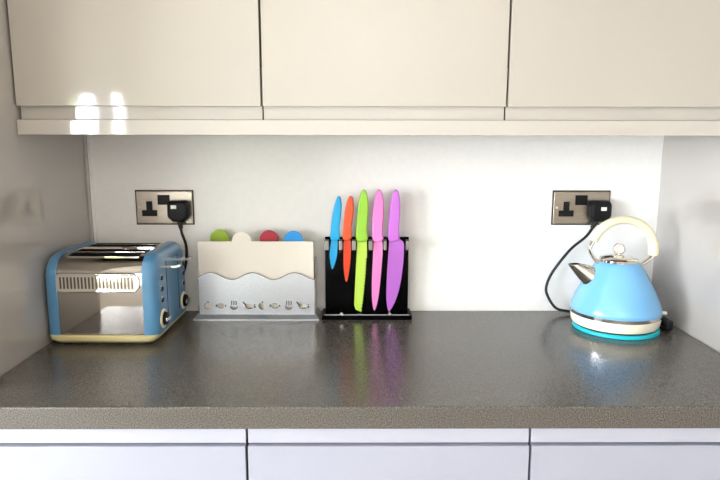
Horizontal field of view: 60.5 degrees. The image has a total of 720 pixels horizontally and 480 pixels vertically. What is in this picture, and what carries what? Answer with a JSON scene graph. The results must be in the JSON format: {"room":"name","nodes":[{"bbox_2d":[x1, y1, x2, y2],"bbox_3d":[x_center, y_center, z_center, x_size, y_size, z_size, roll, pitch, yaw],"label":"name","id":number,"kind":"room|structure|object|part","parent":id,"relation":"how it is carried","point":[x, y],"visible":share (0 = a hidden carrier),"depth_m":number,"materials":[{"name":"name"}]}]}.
{"room":"kitchen","nodes":[
{"label":"kitchen","id":0,"kind":"room"},
{"bbox_2d":[0,0,89,375],"bbox_3d":[-1.729,-0.059,1.372,2.052,2.400,0.662,0,10,0],"label":"wall","id":1,"kind":"structure","parent":0,"point":[44,203],"depth_m":1.30,"materials":[{"name":"grey paint"}]},
{"bbox_2d":[90,135,663,310],"bbox_3d":[0.038,-0.105,1.660,1.524,2.400,0.100,0,10,0],"label":"wall","id":2,"kind":"structure","parent":0,"point":[476,210],"depth_m":1.61,"materials":[{"name":"white paint"}]},
{"bbox_2d":[83,135,93,240],"bbox_3d":[-0.701,-0.042,1.610,0.008,0.470,0.010,0,10,0],"label":"trim","id":3,"kind":"structure","parent":2,"relation":"attached to","point":[84,136],"depth_m":1.59,"materials":[{"name":"grey"}]},
{"bbox_2d":[7,0,263,119],"bbox_3d":[-0.451,-0.615,1.358,0.498,0.696,0.316,0,10,0],"label":"upper cabinet","id":4,"kind":"object","parent":2,"relation":"attached to","point":[72,59],"visible":0.94,"depth_m":1.24,"materials":[{"name":"grey laminate"}]},
{"bbox_3d":[-0.450,-0.302,1.275,0.497,0.106,0.013,0,10,0],"label":"handle rail","id":5,"kind":"part","parent":4,"relation":"part of","materials":[{"name":"grey laminate"}]},
{"bbox_2d":[17,119,719,135],"bbox_3d":[0.040,-0.236,1.299,1.480,0.030,0.068,0,10,0],"label":"pelmet","id":6,"kind":"object","parent":4,"relation":"attached to","point":[24,127],"visible":1,"depth_m":1.26,"materials":[{"name":"grey"}]},
{"bbox_2d":[135,190,194,224],"bbox_3d":[-0.507,-0.085,1.605,0.150,0.090,0.010,0,10,0],"label":"wall socket","id":7,"kind":"object","parent":2,"relation":"attached to","point":[151,205],"visible":0.85,"depth_m":1.60,"materials":[{"name":"silver metal"}]},
{"bbox_2d":[142,201,156,215],"bbox_3d":[-0.546,-0.081,1.603,0.039,0.039,0.002,0,10,0],"label":"outlet","id":8,"kind":"object","parent":7,"relation":"attached to","point":[149,208],"depth_m":1.60,"materials":[{"name":"black plastic"}]},
{"bbox_2d":[157,195,169,204],"bbox_3d":[-0.508,-0.104,1.598,0.031,0.025,0.004,0,10,0],"label":"rocker switch","id":9,"kind":"object","parent":7,"relation":"attached to","point":[161,199],"depth_m":1.60,"materials":[{"name":"black plastic"}]},
{"bbox_2d":[260,0,509,119],"bbox_3d":[0.050,-0.615,1.361,0.498,0.696,0.316,0,10,0],"label":"upper cabinet","id":10,"kind":"object","parent":2,"relation":"attached to","point":[322,59],"visible":0.88,"depth_m":1.24,"materials":[{"name":"grey laminate"}]},
{"bbox_3d":[0.050,-0.302,1.278,0.497,0.106,0.013,0,10,0],"label":"handle rail","id":11,"kind":"part","parent":10,"relation":"part of","materials":[{"name":"grey"}]},
{"bbox_2d":[551,190,610,224],"bbox_3d":[0.577,-0.084,1.612,0.150,0.090,0.010,0,10,0],"label":"wall socket","id":12,"kind":"object","parent":2,"relation":"attached to","point":[569,207],"visible":0.63,"depth_m":1.61,"materials":[{"name":"silver metal"}]},
{"bbox_2d":[558,202,573,216],"bbox_3d":[0.538,-0.081,1.610,0.039,0.039,0.002,0,10,0],"label":"outlet","id":13,"kind":"object","parent":12,"relation":"attached to","point":[565,209],"depth_m":1.61,"materials":[{"name":"black plastic"}]},
{"bbox_2d":[575,195,587,204],"bbox_3d":[0.576,-0.103,1.605,0.031,0.025,0.004,0,10,0],"label":"rocker switch","id":14,"kind":"object","parent":12,"relation":"attached to","point":[579,199],"depth_m":1.60,"materials":[{"name":"black plastic"}]},
{"bbox_2d":[504,0,719,120],"bbox_3d":[0.540,-0.615,1.364,0.479,0.696,0.316,0,10,0],"label":"upper cabinet","id":15,"kind":"object","parent":2,"relation":"attached to","point":[582,60],"visible":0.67,"depth_m":1.25,"materials":[{"name":"grey"}]},
{"bbox_3d":[0.540,-0.301,1.281,0.478,0.106,0.013,0,10,0],"label":"handle rail","id":16,"kind":"part","parent":15,"relation":"part of","materials":[{"name":"grey"}]},
{"bbox_2d":[652,136,719,352],"bbox_3d":[1.539,-0.050,1.344,1.514,2.400,0.760,0,10,0],"label":"wall","id":17,"kind":"structure","parent":0,"point":[686,267],"depth_m":1.46,"materials":[{"name":"grey paint"}]},
{"bbox_3d":[-0.223,1.414,0.165,5.250,0.100,3.550,0,10,0],"label":"floor","id":18,"kind":"structure","parent":0,"visible":0},
{"bbox_2d":[0,429,248,479],"bbox_3d":[-0.452,0.708,1.437,0.498,0.868,0.584,0,10,0],"label":"base cabinet","id":19,"kind":"object","parent":18,"relation":"on","point":[25,454],"visible":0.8,"depth_m":1.09,"materials":[{"name":"grey"}]},
{"bbox_3d":[-0.449,0.341,1.096,0.496,0.031,0.020,0,10,0],"label":"handle rail","id":20,"kind":"part","parent":19,"relation":"part of","materials":[{"name":"grey"}]},
{"bbox_2d":[0,311,719,428],"bbox_3d":[0.039,0.259,1.366,1.482,0.041,0.600,0,10,0],"label":"countertop","id":21,"kind":"structure","parent":19,"relation":"on","point":[432,369],"depth_m":1.20,"materials":[{"name":"grey stone"}]},
{"bbox_2d":[45,200,191,342],"bbox_3d":[-0.555,0.066,1.486,0.285,0.298,0.280,0,10,0],"label":"toaster","id":22,"kind":"object","parent":21,"relation":"on","point":[97,292],"visible":1,"depth_m":1.37,"materials":[{"name":"silver metal"}]},
{"bbox_3d":[-0.573,0.193,1.493,0.189,0.004,0.237,0,10,0],"label":"seam trim","id":23,"kind":"part","parent":22,"relation":"part of","materials":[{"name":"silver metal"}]},
{"bbox_2d":[55,273,139,292],"bbox_3d":[-0.579,0.094,1.357,0.191,0.044,0.006,0,10,0],"label":"vent grille","id":24,"kind":"object","parent":22,"relation":"attached to","point":[64,282],"depth_m":1.36,"materials":[{"name":"silver metal"}]},
{"bbox_3d":[-0.434,0.059,1.425,0.042,0.008,0.019,0,10,0],"label":"lever","id":25,"kind":"part","parent":22,"relation":"part of","materials":[{"name":"silver metal"}]},
{"bbox_3d":[-0.495,0.045,1.607,0.093,0.195,0.022,-2,10,-10],"label":"power cord","id":26,"kind":"part","parent":22,"relation":"part of","materials":[{"name":"black rubber"}]},
{"bbox_3d":[-0.433,0.044,1.512,0.042,0.008,0.019,0,10,0],"label":"lever","id":27,"kind":"part","parent":22,"relation":"part of","materials":[{"name":"silver metal"}]},
{"bbox_2d":[193,257,320,320],"bbox_3d":[-0.263,0.123,1.594,0.319,0.150,0.082,0,10,0],"label":"holder","id":28,"kind":"object","parent":21,"relation":"on","point":[294,289],"visible":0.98,"depth_m":1.57,"materials":[{"name":"metal"}]},
{"bbox_3d":[-0.411,0.140,1.603,0.003,0.092,0.061,0,10,0],"label":"plate","id":29,"kind":"part","parent":28,"relation":"part of","materials":[{"name":"metal"}]},
{"bbox_2d":[210,229,229,240],"bbox_3d":[-0.264,0.077,1.608,0.286,0.211,0.006,0,10,0],"label":"chopping board","id":30,"kind":"object","parent":28,"relation":"in","point":[217,235],"visible":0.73,"depth_m":1.59,"materials":[{"name":"green plastic"}]},
{"bbox_2d":[197,231,313,308],"bbox_3d":[-0.264,0.083,1.574,0.292,0.211,0.006,0,10,0],"label":"chopping board","id":31,"kind":"object","parent":28,"relation":"in","point":[240,256],"visible":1,"depth_m":1.56,"materials":[{"name":"beige"}]},
{"bbox_3d":[-0.263,0.136,1.571,0.293,0.110,0.002,0,10,0],"label":"plate","id":32,"kind":"part","parent":28,"relation":"part of","materials":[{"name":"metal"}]},
{"bbox_2d":[260,230,278,240],"bbox_3d":[-0.264,0.079,1.597,0.286,0.211,0.006,0,10,0],"label":"chopping board","id":33,"kind":"object","parent":28,"relation":"in","point":[268,235],"visible":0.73,"depth_m":1.58,"materials":[{"name":"red plastic"}]},
{"bbox_2d":[284,231,302,240],"bbox_3d":[-0.264,0.081,1.585,0.287,0.211,0.006,0,10,0],"label":"chopping board","id":34,"kind":"object","parent":28,"relation":"in","point":[292,235],"visible":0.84,"depth_m":1.57,"materials":[{"name":"blue plastic"}]},
{"bbox_3d":[-0.115,0.140,1.605,0.003,0.092,0.061,0,10,0],"label":"plate","id":35,"kind":"part","parent":28,"relation":"part of","materials":[{"name":"metal"}]},
{"bbox_3d":[-0.263,0.112,1.628,0.299,0.139,0.003,0,10,0],"label":"plate","id":36,"kind":"part","parent":28,"relation":"part of","materials":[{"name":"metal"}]},
{"bbox_2d":[322,237,411,319],"bbox_3d":[0.017,0.097,1.589,0.230,0.206,0.072,0,10,0],"label":"stand","id":37,"kind":"object","parent":21,"relation":"on","point":[339,294],"visible":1,"depth_m":1.60,"materials":[{"name":"black plastic"}]},
{"bbox_2d":[330,196,341,268],"bbox_3d":[-0.062,-0.018,1.568,0.032,0.188,0.017,0,10,0],"label":"kitchen knife","id":38,"kind":"object","parent":37,"relation":"in","point":[336,217],"visible":1,"depth_m":1.56,"materials":[{"name":"blue plastic"}]},
{"bbox_3d":[-0.067,0.035,1.577,0.021,0.080,0.002,0,10,0],"label":"blade","id":39,"kind":"part","parent":38,"relation":"part of","materials":[{"name":"blue metal"}]},
{"bbox_3d":[-0.061,-0.055,1.562,0.030,0.114,0.017,0,10,0],"label":"handle","id":40,"kind":"part","parent":38,"relation":"part of","materials":[{"name":"blue plastic"}]},
{"bbox_2d":[343,196,353,281],"bbox_3d":[-0.030,-0.002,1.571,0.029,0.222,0.017,0,10,0],"label":"kitchen knife","id":41,"kind":"object","parent":37,"relation":"in","point":[349,210],"visible":1,"depth_m":1.56,"materials":[{"name":"orange plastic"}]},
{"bbox_3d":[-0.033,0.051,1.580,0.019,0.115,0.002,0,10,0],"label":"blade","id":42,"kind":"part","parent":41,"relation":"part of","materials":[{"name":"orange metal"}]},
{"bbox_3d":[-0.030,-0.055,1.562,0.029,0.114,0.017,0,10,0],"label":"handle","id":43,"kind":"part","parent":41,"relation":"part of","materials":[{"name":"orange plastic"}]},
{"bbox_2d":[354,189,368,311],"bbox_3d":[0.003,0.029,1.576,0.036,0.318,0.017,0,10,0],"label":"kitchen knife","id":44,"kind":"object","parent":37,"relation":"in","point":[362,212],"visible":1,"depth_m":1.57,"materials":[{"name":"green plastic"}]},
{"bbox_3d":[0.001,0.092,1.587,0.033,0.192,0.002,0,10,0],"label":"blade","id":45,"kind":"part","parent":44,"relation":"part of","materials":[{"name":"green metal"}]},
{"bbox_3d":[0.005,-0.061,1.561,0.033,0.135,0.017,0,10,0],"label":"handle","id":46,"kind":"part","parent":44,"relation":"part of","materials":[{"name":"green plastic"}]},
{"bbox_2d":[372,189,383,309],"bbox_3d":[0.045,0.028,1.576,0.030,0.314,0.017,0,10,0],"label":"kitchen knife","id":47,"kind":"object","parent":37,"relation":"in","point":[378,207],"visible":1,"depth_m":1.57,"materials":[{"name":"pink plastic"}]},
{"bbox_3d":[0.044,0.090,1.587,0.028,0.188,0.002,0,10,0],"label":"blade","id":48,"kind":"part","parent":47,"relation":"part of","materials":[{"name":"pink"}]},
{"bbox_3d":[0.045,-0.061,1.561,0.030,0.134,0.017,0,10,0],"label":"handle","id":49,"kind":"part","parent":47,"relation":"part of","materials":[{"name":"pink plastic"}]},
{"bbox_2d":[386,189,403,310],"bbox_3d":[0.090,0.029,1.577,0.044,0.315,0.017,0,10,0],"label":"kitchen knife","id":50,"kind":"object","parent":37,"relation":"in","point":[396,245],"visible":1,"depth_m":1.58,"materials":[{"name":"purple plastic"}]},
{"bbox_3d":[0.086,-0.061,1.561,0.031,0.133,0.017,0,10,0],"label":"handle","id":51,"kind":"part","parent":50,"relation":"part of","materials":[{"name":"purple plastic"}]},
{"bbox_3d":[0.090,0.087,1.586,0.044,0.196,0.002,0,10,0],"label":"blade","id":52,"kind":"part","parent":50,"relation":"part of","materials":[{"name":"purple"}]},
{"bbox_2d":[572,320,659,339],"bbox_3d":[0.625,0.209,1.514,0.199,0.010,0.199,0,10,0],"label":"mat","id":53,"kind":"object","parent":21,"relation":"on","point":[657,332],"visible":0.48,"depth_m":1.43,"materials":[{"name":"teal plastic"}]},
{"bbox_2d":[545,200,672,335],"bbox_3d":[0.619,0.064,1.508,0.263,0.298,0.248,0,10,0],"label":"kettle","id":54,"kind":"object","parent":53,"relation":"on","point":[615,295],"visible":1,"depth_m":1.45,"materials":[{"name":"blue metal"}]},
{"bbox_3d":[0.634,0.075,1.595,0.285,0.247,0.094,5,11,26],"label":"power cord","id":55,"kind":"part","parent":54,"relation":"part of","materials":[{"name":"black rubber"}]},
{"bbox_3d":[0.535,0.083,1.492,0.070,0.053,0.048,0,10,0],"label":"spout","id":56,"kind":"part","parent":54,"relation":"part of","materials":[{"name":"silver metal"}]},
{"bbox_3d":[0.622,0.043,1.486,0.089,0.016,0.089,0,10,0],"label":"lid","id":57,"kind":"part","parent":54,"relation":"part of","materials":[{"name":"silver metal"}]},
{"bbox_3d":[0.622,0.022,1.482,0.029,0.029,0.010,0,10,0],"label":"lid knob","id":58,"kind":"part","parent":54,"relation":"part of","materials":[{"name":"silver metal"}]},
{"bbox_3d":[0.622,0.022,1.482,0.019,0.019,0.012,0,10,0],"label":"knob","id":59,"kind":"part","parent":54,"relation":"part of","materials":[{"name":"beige plastic"}]},
{"bbox_3d":[0.633,-0.010,1.477,0.169,0.097,0.025,0,10,0],"label":"handle","id":60,"kind":"part","parent":54,"relation":"part of","materials":[{"name":"beige plastic"}]},
{"bbox_2d":[661,316,672,330],"bbox_3d":[0.740,0.203,1.497,0.020,0.026,0.048,0,10,0],"label":"switch","id":61,"kind":"object","parent":54,"relation":"attached to","point":[666,323],"depth_m":1.48,"materials":[{"name":"black plastic"}]},
{"bbox_2d":[248,428,528,479],"bbox_3d":[0.048,0.709,1.440,0.498,0.868,0.584,0,10,0],"label":"base cabinet","id":62,"kind":"object","parent":18,"relation":"on","point":[273,454],"visible":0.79,"depth_m":1.09,"materials":[{"name":"grey laminate"}]},
{"bbox_3d":[0.051,0.342,1.100,0.496,0.031,0.020,0,10,0],"label":"handle rail","id":63,"kind":"part","parent":62,"relation":"part of","materials":[{"name":"grey"}]},
{"bbox_2d":[527,428,719,479],"bbox_3d":[0.539,0.709,1.443,0.479,0.868,0.584,0,10,0],"label":"base cabinet","id":64,"kind":"object","parent":18,"relation":"on","point":[554,453],"visible":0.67,"depth_m":1.09,"materials":[{"name":"grey laminate"}]},
{"bbox_3d":[0.541,0.342,1.103,0.477,0.031,0.020,0,10,0],"label":"handle rail","id":65,"kind":"part","parent":64,"relation":"part of","materials":[{"name":"grey"}]}
]}

